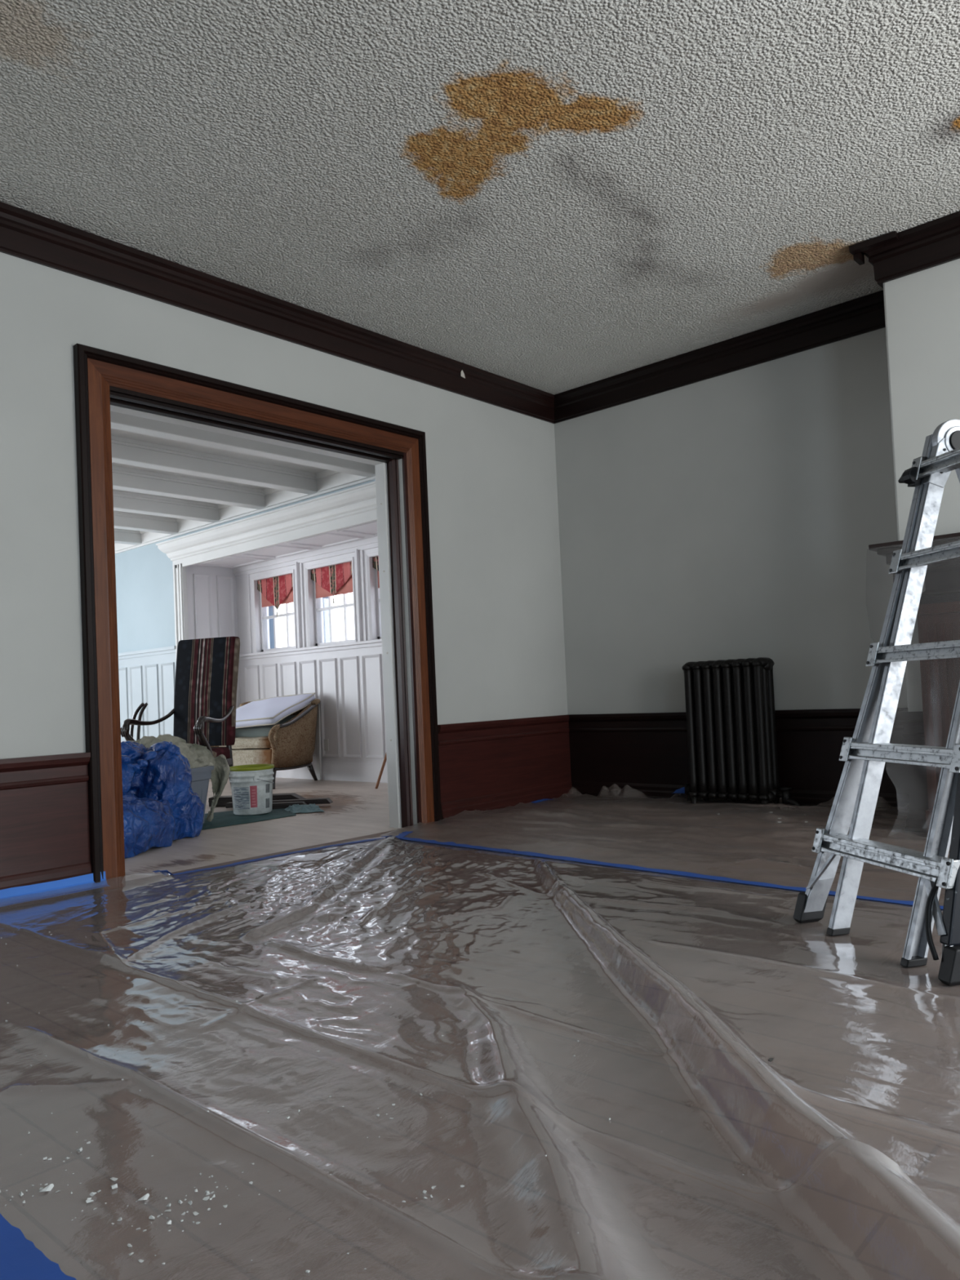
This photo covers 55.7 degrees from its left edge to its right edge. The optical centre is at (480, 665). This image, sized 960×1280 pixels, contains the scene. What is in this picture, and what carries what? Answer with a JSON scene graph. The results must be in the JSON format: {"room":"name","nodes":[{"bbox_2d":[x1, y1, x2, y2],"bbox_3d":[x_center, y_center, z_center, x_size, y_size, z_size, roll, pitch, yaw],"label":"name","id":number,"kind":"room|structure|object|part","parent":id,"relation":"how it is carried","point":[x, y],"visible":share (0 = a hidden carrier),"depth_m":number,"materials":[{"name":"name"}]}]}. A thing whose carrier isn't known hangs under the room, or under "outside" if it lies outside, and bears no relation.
{"room":"damaged room","nodes":[
{"label":"damaged room","id":0,"kind":"room"},
{"bbox_2d":[186,564,239,779],"bbox_3d":[-2.992,0.073,10.263,0.116,2.380,0.776,-4,-2,42],"label":"wall","id":1,"kind":"structure","parent":0,"point":[211,593],"depth_m":10.24,"materials":[{"name":"white paint"}]},
{"bbox_2d":[111,428,325,504],"bbox_3d":[-4.735,-1.685,7.180,7.970,0.100,6.700,-4,-2,42],"label":"ceiling","id":2,"kind":"structure","parent":0,"point":[117,433],"depth_m":7.65,"materials":[{"name":"white paint"}]},
{"bbox_2d":[114,528,141,545],"bbox_3d":[-6.059,-1.465,8.218,0.185,0.160,6.254,-4,-2,42],"label":"beam","id":3,"kind":"structure","parent":2,"relation":"attached to","point":[121,535],"depth_m":10.37,"materials":[{"name":"white paint"}]},
{"bbox_2d":[113,510,177,534],"bbox_3d":[-5.453,-1.509,7.667,0.185,0.160,6.254,-4,-2,42],"label":"beam","id":4,"kind":"structure","parent":2,"relation":"attached to","point":[122,520],"depth_m":9.66,"materials":[{"name":"white paint"}]},
{"bbox_2d":[112,489,219,522],"bbox_3d":[-4.847,-1.552,7.117,0.185,0.160,6.254,-4,-2,42],"label":"beam","id":5,"kind":"structure","parent":2,"relation":"attached to","point":[123,501],"depth_m":8.95,"materials":[{"name":"white paint"}]},
{"bbox_2d":[111,465,265,509],"bbox_3d":[-4.241,-1.596,6.566,0.185,0.160,6.254,-4,-2,42],"label":"beam","id":6,"kind":"structure","parent":2,"relation":"attached to","point":[127,479],"depth_m":8.22,"materials":[{"name":"white paint"}]},
{"bbox_2d":[111,435,317,493],"bbox_3d":[-3.635,-1.639,6.016,0.185,0.160,6.254,-4,-2,42],"label":"beam","id":7,"kind":"structure","parent":2,"relation":"attached to","point":[125,451],"depth_m":7.48,"materials":[{"name":"white paint"}]},
{"bbox_2d":[110,411,375,476],"bbox_3d":[-3.028,-1.683,5.466,0.185,0.160,6.254,-4,-2,42],"label":"beam","id":8,"kind":"structure","parent":2,"relation":"attached to","point":[120,421],"depth_m":6.73,"materials":[{"name":"white paint"}]},
{"bbox_2d":[115,479,388,793],"bbox_3d":[-2.606,-0.218,9.454,7.910,2.880,0.100,-4,-2,42],"label":"wall","id":9,"kind":"structure","parent":0,"point":[144,586],"depth_m":10.51,"materials":[{"name":"blue paint"}]},
{"bbox_2d":[118,645,176,742],"bbox_3d":[-4.358,0.602,11.011,2.940,1.490,0.160,-4,-2,42],"label":"wainscoting","id":10,"kind":"structure","parent":9,"relation":"attached to","point":[148,676],"depth_m":10.44,"materials":[{"name":"paint"}]},
{"bbox_2d":[173,563,188,656],"bbox_3d":[-2.015,-0.011,8.889,3.441,2.380,0.113,-4,-2,42],"label":"trim","id":11,"kind":"structure","parent":9,"relation":"attached to","point":[180,574],"depth_m":9.95,"materials":[{"name":"white paint"}]},
{"bbox_2d":[114,469,375,554],"bbox_3d":[-2.692,-1.569,9.391,7.810,0.180,0.090,-4,-2,42],"label":"trim","id":12,"kind":"structure","parent":9,"relation":"attached to","point":[328,481],"depth_m":8.82,"materials":[{"name":"white paint"}]},
{"bbox_2d":[155,480,377,568],"bbox_3d":[-1.655,-1.345,8.441,5.025,0.295,0.205,-4,-2,42],"label":"trim","id":13,"kind":"structure","parent":9,"relation":"attached to","point":[356,505],"depth_m":8.64,"materials":[{"name":"white paint"}]},
{"bbox_2d":[124,777,404,880],"bbox_3d":[-4.356,1.235,7.270,7.900,0.001,7.100,-4,-2,42],"label":"floor","id":14,"kind":"structure","parent":0,"point":[357,809],"depth_m":5.79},
{"bbox_2d":[129,702,147,740],"bbox_3d":[-2.807,0.737,7.416,0.500,0.866,0.420,-3,-2,0],"label":"chair","id":15,"kind":"object","parent":14,"relation":"on","point":[143,705],"visible":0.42,"depth_m":7.41,"materials":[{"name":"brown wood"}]},
{"bbox_3d":[-2.752,0.555,7.411,0.106,0.507,0.030,-3,-2,0],"label":"leg","id":16,"kind":"part","parent":15,"relation":"part of","materials":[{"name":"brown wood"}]},
{"bbox_2d":[120,740,204,857],"bbox_3d":[-2.134,0.773,5.403,0.757,0.636,1.073,-3,-2,27],"label":"plastic bag","id":17,"kind":"object","parent":14,"relation":"on","point":[161,806],"visible":0.49,"depth_m":5.53,"materials":[{"name":"blue plastic"}]},
{"bbox_2d":[120,636,239,786],"bbox_3d":[-2.270,0.462,7.039,0.740,1.374,0.699,-3,-2,20],"label":"armchair","id":18,"kind":"object","parent":14,"relation":"on","point":[204,710],"visible":0.65,"depth_m":7.21,"materials":[{"name":"fabric"}]},
{"bbox_3d":[-2.583,0.411,7.110,0.059,0.147,0.531,-3,-2,27],"label":"armrest","id":19,"kind":"part","parent":18,"relation":"part of","materials":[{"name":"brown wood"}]},
{"bbox_3d":[-2.195,0.208,7.282,0.570,0.860,0.197,-3,-2,20],"label":"backrest","id":20,"kind":"part","parent":18,"relation":"part of","materials":[{"name":"fabric"}]},
{"bbox_3d":[-1.992,0.378,6.892,0.059,0.147,0.531,-3,-2,13],"label":"armrest","id":21,"kind":"part","parent":18,"relation":"part of","materials":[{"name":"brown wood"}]},
{"bbox_3d":[-2.283,0.687,6.971,0.620,0.092,0.532,-3,-2,20],"label":"seat","id":22,"kind":"part","parent":18,"relation":"part of","materials":[{"name":"fabric"}]},
{"bbox_3d":[-2.274,0.761,6.983,0.629,0.055,0.540,-3,-2,20],"label":"seat frame","id":23,"kind":"part","parent":18,"relation":"part of","materials":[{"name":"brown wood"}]},
{"bbox_3d":[-1.948,0.867,7.173,0.048,0.525,0.126,-3,-2,20],"label":"leg","id":24,"kind":"part","parent":18,"relation":"part of","materials":[{"name":"brown wood"}]},
{"bbox_2d":[190,765,213,822],"bbox_3d":[-2.153,0.902,6.144,0.468,0.402,0.608,-3,-2,21],"label":"storage tote","id":25,"kind":"object","parent":14,"relation":"on","point":[201,776],"visible":0.21,"depth_m":6.23,"materials":[{"name":"grey plastic"}]},
{"bbox_2d":[127,733,230,822],"bbox_3d":[-2.120,0.779,6.187,0.411,0.632,0.770,-4,-2,31],"label":"cloth","id":26,"kind":"object","parent":25,"relation":"on","point":[197,756],"visible":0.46,"depth_m":6.30,"materials":[{"name":"beige fabric"}]},
{"bbox_2d":[201,808,296,829],"bbox_3d":[-1.716,1.089,6.586,1.120,0.009,0.869,-1,-2,-36],"label":"cloth","id":27,"kind":"object","parent":14,"relation":"on","point":[222,819],"visible":0.56,"depth_m":6.47,"materials":[{"name":"fabric"}]},
{"bbox_2d":[228,764,274,815],"bbox_3d":[-1.686,0.914,6.728,0.332,0.347,0.332,-3,-2,16],"label":"paint bucket","id":28,"kind":"object","parent":27,"relation":"on","point":[251,785],"visible":0.98,"depth_m":6.60,"materials":[{"name":"white plastic"}]},
{"bbox_2d":[232,801,307,808],"bbox_3d":[-1.603,1.078,6.982,0.573,0.044,0.066,-3,-2,1],"label":"scrap","id":29,"kind":"object","parent":27,"relation":"on","point":[275,805],"visible":0.39,"depth_m":6.95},
{"bbox_2d":[284,804,324,813],"bbox_3d":[-1.316,1.058,6.786,0.252,0.048,0.320,-2,-2,-20],"label":"rag","id":30,"kind":"object","parent":27,"relation":"on","point":[295,808],"visible":1,"depth_m":6.74,"materials":[{"name":"fabric"}]},
{"bbox_2d":[208,792,306,806],"bbox_3d":[-1.793,1.086,7.380,0.786,0.070,0.136,-3,-2,1],"label":"scrap","id":31,"kind":"object","parent":14,"relation":"on","point":[222,800],"visible":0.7,"depth_m":7.32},
{"bbox_2d":[210,698,319,789],"bbox_3d":[-2.137,0.775,9.168,0.954,0.848,1.013,-3,-2,22],"label":"tub chair","id":32,"kind":"object","parent":14,"relation":"on","point":[290,744],"visible":0.61,"depth_m":8.81,"materials":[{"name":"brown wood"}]},
{"bbox_2d":[218,736,270,749],"bbox_3d":[-2.160,0.758,9.113,0.636,0.123,0.682,-3,-2,22],"label":"seat cushion","id":33,"kind":"object","parent":32,"relation":"on","point":[260,742],"depth_m":8.77,"materials":[{"name":"beige fabric"}]},
{"bbox_2d":[235,715,296,737],"bbox_3d":[-2.165,0.620,9.174,0.547,0.216,0.517,-3,-2,22],"label":"cushion","id":34,"kind":"object","parent":32,"relation":"on","point":[260,731],"visible":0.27,"depth_m":8.95,"materials":[{"name":"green fabric"}]},
{"bbox_3d":[-2.128,0.709,9.201,0.916,0.630,0.882,-3,-2,22],"label":"backrest","id":35,"kind":"part","parent":32,"relation":"part of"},
{"bbox_3d":[-2.153,0.910,9.108,0.668,0.185,0.726,-3,-2,22],"label":"seat","id":36,"kind":"part","parent":32,"relation":"part of","materials":[{"name":"beige fabric"}]},
{"bbox_3d":[-1.948,0.754,8.614,0.097,0.397,0.123,-3,-2,22],"label":"arm post","id":37,"kind":"part","parent":32,"relation":"part of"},
{"bbox_3d":[-1.968,1.071,8.659,0.064,0.208,0.086,-3,-2,22],"label":"leg","id":38,"kind":"part","parent":32,"relation":"part of","materials":[{"name":"brown wood"}]},
{"bbox_2d":[235,692,316,728],"bbox_3d":[-2.205,0.468,9.149,0.854,0.350,0.790,-3,-2,22],"label":"cushion","id":39,"kind":"object","parent":32,"relation":"on","point":[267,711],"visible":0.77,"depth_m":8.99,"materials":[{"name":"white fabric"}]},
{"bbox_3d":[-2.120,1.012,9.113,0.747,0.038,0.802,-3,-2,22],"label":"rail","id":40,"kind":"part","parent":32,"relation":"part of","materials":[{"name":"brown wood"}]},
{"bbox_3d":[-1.734,1.079,9.331,0.063,0.216,0.133,-4,-2,41],"label":"leg","id":41,"kind":"part","parent":32,"relation":"part of","materials":[{"name":"brown wood"}]},
{"bbox_2d":[225,797,333,808],"bbox_3d":[-1.567,1.070,7.090,0.838,0.048,0.086,-3,-2,6],"label":"scrap","id":42,"kind":"object","parent":14,"relation":"on","point":[326,800],"visible":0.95,"depth_m":7.04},
{"bbox_2d":[315,703,321,780],"bbox_3d":[-1.672,0.781,9.427,0.060,0.800,0.048,-4,-2,42],"label":"leaning board","id":43,"kind":"object","parent":14,"relation":"on","point":[318,735],"visible":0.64,"depth_m":9.41,"materials":[{"name":"white paint"}]},
{"bbox_2d":[374,753,386,788],"bbox_3d":[-0.795,0.620,8.365,0.438,0.990,0.026,-1,-2,-37],"label":"wooden stick","id":44,"kind":"object","parent":14,"relation":"on","point":[385,756],"visible":0.34,"depth_m":8.26,"materials":[{"name":"orange wood"}]},
{"bbox_2d":[0,252,568,828],"bbox_3d":[-1.645,-0.491,4.456,0.130,3.036,6.600,-4,-2,42],"label":"wall","id":45,"kind":"structure","parent":0,"point":[495,559],"depth_m":4.93,"materials":[{"name":"paint"}]},
{"bbox_2d":[0,752,93,911],"bbox_3d":[-2.751,0.718,3.014,0.042,0.632,2.960,-4,-2,42],"label":"wainscoting","id":46,"kind":"structure","parent":45,"relation":"attached to","point":[45,832],"depth_m":3.96,"materials":[{"name":"brown wood"}]},
{"bbox_2d":[73,342,441,893],"bbox_3d":[-1.133,-0.228,5.027,0.261,2.501,2.222,-4,-2,42],"label":"door frame","id":47,"kind":"structure","parent":45,"relation":"in","point":[105,382],"depth_m":4.83,"materials":[{"name":"brown wood"}]},
{"bbox_3d":[-1.736,-0.201,4.214,0.028,2.450,0.105,-4,-2,42],"label":"casing","id":48,"kind":"part","parent":47,"relation":"part of","materials":[{"name":"brown wood"}]},
{"bbox_3d":[-1.111,-1.379,4.996,0.028,0.105,2.120,-4,-2,42],"label":"casing","id":49,"kind":"part","parent":47,"relation":"part of","materials":[{"name":"brown wood"}]},
{"bbox_3d":[-0.383,-0.215,5.706,0.028,2.450,0.105,-4,-2,42],"label":"casing","id":50,"kind":"part","parent":47,"relation":"part of","materials":[{"name":"brown wood"}]},
{"bbox_2d":[0,201,555,423],"bbox_3d":[-1.639,-1.910,4.436,0.055,0.197,6.600,-4,-2,42],"label":"crown molding","id":51,"kind":"structure","parent":45,"relation":"attached to","point":[24,234],"depth_m":4.83,"materials":[{"name":"brown wood"}]},
{"bbox_2d":[461,369,465,377],"bbox_3d":[-0.110,-1.950,6.067,0.019,0.057,0.040,-4,-2,42],"label":"chip","id":52,"kind":"object","parent":45,"relation":"attached to","point":[462,371],"visible":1,"depth_m":6.06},
{"bbox_2d":[437,714,573,823],"bbox_3d":[0.219,0.686,6.287,0.042,0.632,1.400,-4,-2,42],"label":"wainscoting","id":53,"kind":"structure","parent":45,"relation":"attached to","point":[485,766],"depth_m":6.22,"materials":[{"name":"brown wood"}]},
{"bbox_2d":[193,520,377,568],"bbox_3d":[-1.717,-1.239,9.215,3.547,0.094,0.996,-4,-2,42],"label":"ceiling","id":54,"kind":"structure","parent":0,"point":[368,530],"depth_m":9.15,"materials":[{"name":"white paint"}]},
{"bbox_2d":[232,536,377,654],"bbox_3d":[-1.498,-0.712,9.414,3.347,0.995,0.255,-4,-2,42],"label":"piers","id":55,"kind":"object","parent":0,"point":[361,553],"visible":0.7,"depth_m":9.58,"materials":[{"name":"white paint"}]},
{"bbox_2d":[259,591,295,652],"bbox_3d":[-2.173,-0.572,10.055,0.720,0.815,0.115,-4,-2,42],"label":"window","id":56,"kind":"structure","parent":55,"relation":"attached to","point":[272,617],"depth_m":10.23,"materials":[{"name":"white paint"}]},
{"bbox_3d":[-2.339,-0.559,10.266,0.120,0.815,0.025,-4,-2,42],"label":"storm frame","id":57,"kind":"part","parent":56,"relation":"part of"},
{"bbox_2d":[257,573,293,617],"bbox_3d":[-2.228,-0.758,10.010,0.721,0.442,0.047,-4,-2,42],"label":"window valance","id":58,"kind":"object","parent":56,"relation":"attached to","point":[277,591],"visible":0.92,"depth_m":10.00,"materials":[{"name":"red fabric"}]},
{"bbox_2d":[313,581,355,645],"bbox_3d":[-1.445,-0.625,9.394,0.720,0.815,0.115,-4,-2,42],"label":"window","id":59,"kind":"structure","parent":55,"relation":"attached to","point":[327,608],"depth_m":9.57,"materials":[{"name":"white paint"}]},
{"bbox_3d":[-1.611,-0.611,9.605,0.120,0.815,0.025,-4,-2,42],"label":"storm frame","id":60,"kind":"part","parent":59,"relation":"part of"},
{"bbox_2d":[311,561,352,603],"bbox_3d":[-1.501,-0.836,9.350,0.721,0.392,0.047,-4,-2,42],"label":"window valance","id":61,"kind":"object","parent":59,"relation":"attached to","point":[335,580],"visible":0.93,"depth_m":9.34,"materials":[{"name":"red fabric"}]},
{"bbox_2d":[374,568,382,639],"bbox_3d":[-0.717,-0.677,8.733,0.720,0.815,0.115,-4,-2,42],"label":"window","id":62,"kind":"structure","parent":55,"relation":"attached to","point":[377,589],"depth_m":8.91,"materials":[{"name":"white paint"}]},
{"bbox_2d":[372,556,379,587],"bbox_3d":[-0.773,-0.888,8.688,0.721,0.392,0.047,-4,-2,42],"label":"window valance","id":63,"kind":"object","parent":62,"relation":"attached to","point":[375,559],"visible":0.13,"depth_m":8.90,"materials":[{"name":"red fabric"}]},
{"bbox_2d":[239,645,387,782],"bbox_3d":[-1.440,0.491,9.383,3.347,1.355,0.240,-4,-2,42],"label":"wall","id":64,"kind":"structure","parent":0,"point":[348,684],"depth_m":9.23,"materials":[{"name":"white paint"}]},
{"bbox_2d":[239,639,382,660],"bbox_3d":[-1.487,-0.182,9.385,3.347,0.065,0.250,-4,-2,42],"label":"trim","id":65,"kind":"structure","parent":64,"relation":"attached to","point":[376,642],"depth_m":9.46,"materials":[{"name":"white paint"}]},
{"bbox_2d":[324,738,328,751],"bbox_3d":[-1.589,0.816,9.382,0.080,0.120,0.008,-4,-2,42],"label":"outlet cover","id":66,"kind":"object","parent":64,"relation":"attached to","point":[326,740],"visible":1,"depth_m":9.37,"materials":[{"name":"white paint"}]},
{"bbox_2d":[0,800,959,1279],"bbox_3d":[0.826,0.858,2.430,6.300,0.001,6.900,-4,-2,42],"label":"floor","id":67,"kind":"structure","parent":0,"point":[804,1206],"depth_m":2.01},
{"bbox_2d":[0,835,959,1279],"bbox_3d":[-0.115,0.819,2.183,4.955,0.144,4.070,-4,-2,42],"label":"plastic sheet","id":68,"kind":"object","parent":67,"relation":"on","point":[621,1245],"visible":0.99,"depth_m":3.11,"materials":[{"name":"clear plastic"}]},
{"bbox_2d":[0,1213,76,1279],"bbox_3d":[-0.747,0.882,1.404,0.751,0.005,0.076,-4,-2,42],"label":"tape","id":69,"kind":"object","parent":68,"relation":"on","point":[20,1259],"visible":1,"depth_m":1.34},
{"bbox_2d":[39,1183,53,1191],"bbox_3d":[-0.733,0.884,1.539,0.010,0.009,0.023,-3,-2,29],"label":"chunk","id":70,"kind":"object","parent":68,"relation":"on","point":[49,1188],"visible":1,"depth_m":1.54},
{"bbox_2d":[0,871,109,906],"bbox_3d":[-2.561,0.978,3.147,0.046,0.076,2.610,-4,-2,42],"label":"tape","id":71,"kind":"object","parent":68,"relation":"on","point":[12,895],"visible":1,"depth_m":3.94,"materials":[{"name":"blue plastic"}]},
{"bbox_2d":[85,1199,93,1203],"bbox_3d":[-0.642,0.880,1.495,0.012,0.007,0.006,-2,-2,-29],"label":"crumb","id":72,"kind":"object","parent":68,"relation":"on","point":[87,1201],"visible":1,"depth_m":1.49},
{"bbox_2d":[89,1191,96,1196],"bbox_3d":[-0.644,0.880,1.514,0.011,0.008,0.006,-2,-2,-30],"label":"crumb","id":73,"kind":"object","parent":68,"relation":"on","point":[92,1193],"visible":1,"depth_m":1.51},
{"bbox_2d":[110,1183,117,1189],"bbox_3d":[-0.619,0.880,1.538,0.010,0.008,0.013,-1,-2,-36],"label":"crumb","id":74,"kind":"object","parent":68,"relation":"on","point":[113,1186],"visible":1,"depth_m":1.53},
{"bbox_2d":[137,1193,149,1200],"bbox_3d":[-0.553,0.876,1.498,0.008,0.008,0.019,-3,-2,29],"label":"chunk","id":75,"kind":"object","parent":68,"relation":"on","point":[145,1197],"visible":1,"depth_m":1.50,"materials":[{"name":"white paint"}]},
{"bbox_2d":[202,1195,209,1200],"bbox_3d":[-0.449,0.874,1.492,0.009,0.003,0.012,-3,-2,16],"label":"crumb","id":76,"kind":"object","parent":68,"relation":"on","point":[205,1198],"visible":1,"depth_m":1.49,"materials":[{"name":"white paint"}]},
{"bbox_2d":[152,837,385,875],"bbox_3d":[-1.028,0.984,4.798,1.438,0.040,0.085,-1,-2,-43],"label":"tape","id":77,"kind":"object","parent":68,"relation":"on","point":[162,872],"visible":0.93,"depth_m":4.70,"materials":[{"name":"blue plastic"}]},
{"bbox_2d":[793,418,959,986],"bbox_3d":[1.671,-0.004,2.870,1.168,1.666,0.736,-2,-2,-13],"label":"ladder","id":78,"kind":"object","parent":68,"relation":"on","point":[864,754],"visible":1,"depth_m":2.92,"materials":[{"name":"metal"}]},
{"bbox_3d":[1.332,0.022,3.051,0.592,1.588,0.090,-3,-2,2],"label":"rail","id":79,"kind":"part","parent":78,"relation":"part of","materials":[{"name":"metal"}]},
{"bbox_3d":[1.350,0.046,2.976,0.553,1.566,0.026,-2,-2,-13],"label":"rail","id":80,"kind":"part","parent":78,"relation":"part of","materials":[{"name":"metal"}]},
{"bbox_3d":[1.465,-0.654,3.088,0.083,0.095,0.082,-2,-2,-13],"label":"lock knob","id":81,"kind":"part","parent":78,"relation":"part of","materials":[{"name":"black plastic"}]},
{"bbox_3d":[1.426,0.033,2.633,0.553,1.566,0.026,-2,-2,-13],"label":"rail","id":82,"kind":"part","parent":78,"relation":"part of","materials":[{"name":"metal"}]},
{"bbox_3d":[1.559,-0.695,3.052,0.156,0.203,0.031,-2,-2,-13],"label":"hinge plate","id":83,"kind":"part","parent":78,"relation":"part of","materials":[{"name":"metal"}]},
{"bbox_3d":[1.442,0.002,2.560,0.592,1.588,0.090,-2,-2,-27],"label":"rail","id":84,"kind":"part","parent":78,"relation":"part of","materials":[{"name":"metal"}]},
{"bbox_3d":[1.901,0.001,3.179,0.592,1.588,0.090,-2,-2,-27],"label":"rail","id":85,"kind":"part","parent":78,"relation":"part of","materials":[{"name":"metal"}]},
{"bbox_2d":[423,792,927,872],"bbox_3d":[1.834,0.799,4.327,2.041,0.140,5.064,-1,-2,-45],"label":"plastic sheet","id":86,"kind":"object","parent":67,"relation":"on","point":[580,801],"visible":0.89,"depth_m":5.09,"materials":[{"name":"clear plastic"}]},
{"bbox_2d":[382,831,413,838],"bbox_3d":[-0.480,0.971,5.229,0.078,0.044,0.336,-3,-2,18],"label":"tape","id":87,"kind":"object","parent":86,"relation":"on","point":[406,833],"visible":0.77,"depth_m":5.32,"materials":[{"name":"blue plastic"}]},
{"bbox_2d":[530,798,553,803],"bbox_3d":[0.444,0.953,6.437,0.040,0.012,0.220,-4,-2,41],"label":"tape","id":88,"kind":"object","parent":86,"relation":"on","point":[544,799],"visible":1,"depth_m":6.42,"materials":[{"name":"blue plastic"}]},
{"bbox_2d":[400,836,943,909],"bbox_3d":[0.697,0.905,4.077,0.081,0.009,3.317,-1,-2,-44],"label":"tape","id":89,"kind":"object","parent":86,"relation":"on","point":[451,843],"visible":0.9,"depth_m":4.03,"materials":[{"name":"blue plastic"}]},
{"bbox_2d":[672,786,684,793],"bbox_3d":[1.351,0.834,6.071,0.130,0.040,0.060,-4,-2,42],"label":"tape","id":90,"kind":"object","parent":86,"relation":"on","point":[682,790],"visible":0.64,"depth_m":6.09,"materials":[{"name":"blue plastic"}]},
{"bbox_2d":[681,657,801,817],"bbox_3d":[1.619,0.440,5.710,0.782,0.965,0.224,-4,-2,42],"label":"radiator","id":91,"kind":"object","parent":67,"relation":"on","point":[731,713],"visible":0.99,"depth_m":5.64,"materials":[{"name":"black metal"}]},
{"bbox_2d":[0,0,959,395],"bbox_3d":[0.625,-2.172,2.448,6.300,0.001,6.700,-4,-2,42],"label":"ceiling","id":92,"kind":"structure","parent":0,"point":[553,197],"depth_m":3.72,"materials":[{"name":"white paint"}]},
{"bbox_2d":[554,327,907,714],"bbox_3d":[2.959,-0.683,4.827,6.200,3.036,0.140,-4,-2,42],"label":"wall","id":93,"kind":"structure","parent":0,"point":[737,514],"depth_m":5.91,"materials":[{"name":"paint"}]},
{"bbox_2d":[554,210,959,423],"bbox_3d":[2.058,-2.056,5.023,4.750,0.197,0.761,-4,-2,42],"label":"crown molding","id":94,"kind":"structure","parent":93,"relation":"attached to","point":[866,313],"depth_m":5.60,"materials":[{"name":"brown wood"}]},
{"bbox_2d":[883,258,959,711],"bbox_3d":[3.131,-0.711,4.154,2.141,3.036,0.625,-4,-2,42],"label":"wall","id":95,"kind":"structure","parent":0,"point":[922,308],"depth_m":4.56,"materials":[{"name":"paint"}]},
{"bbox_2d":[568,707,928,838],"bbox_3d":[1.449,0.613,5.665,2.705,0.632,0.667,-4,-2,42],"label":"wainscoting","id":96,"kind":"structure","parent":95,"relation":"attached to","point":[626,757],"depth_m":5.87,"materials":[{"name":"brown wood"}]},
{"bbox_2d":[868,532,959,836],"bbox_3d":[2.646,0.088,4.048,1.640,1.476,0.195,-4,-2,42],"label":"fireplace mantel","id":97,"kind":"object","parent":95,"relation":"attached to","point":[939,620],"visible":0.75,"depth_m":4.43,"materials":[{"name":"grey wood"}]},
{"bbox_2d":[868,532,959,564],"bbox_3d":[2.616,-0.599,4.069,1.640,0.101,0.195,-4,-2,42],"label":"shelf","id":98,"kind":"object","parent":97,"relation":"attached to","point":[886,549],"depth_m":4.49,"materials":[{"name":"grey wood"}]},
{"bbox_2d":[890,537,951,601],"bbox_3d":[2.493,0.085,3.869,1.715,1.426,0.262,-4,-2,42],"label":"corbel","id":99,"kind":"object","parent":97,"relation":"hanging from","point":[934,573],"visible":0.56,"depth_m":4.31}
]}

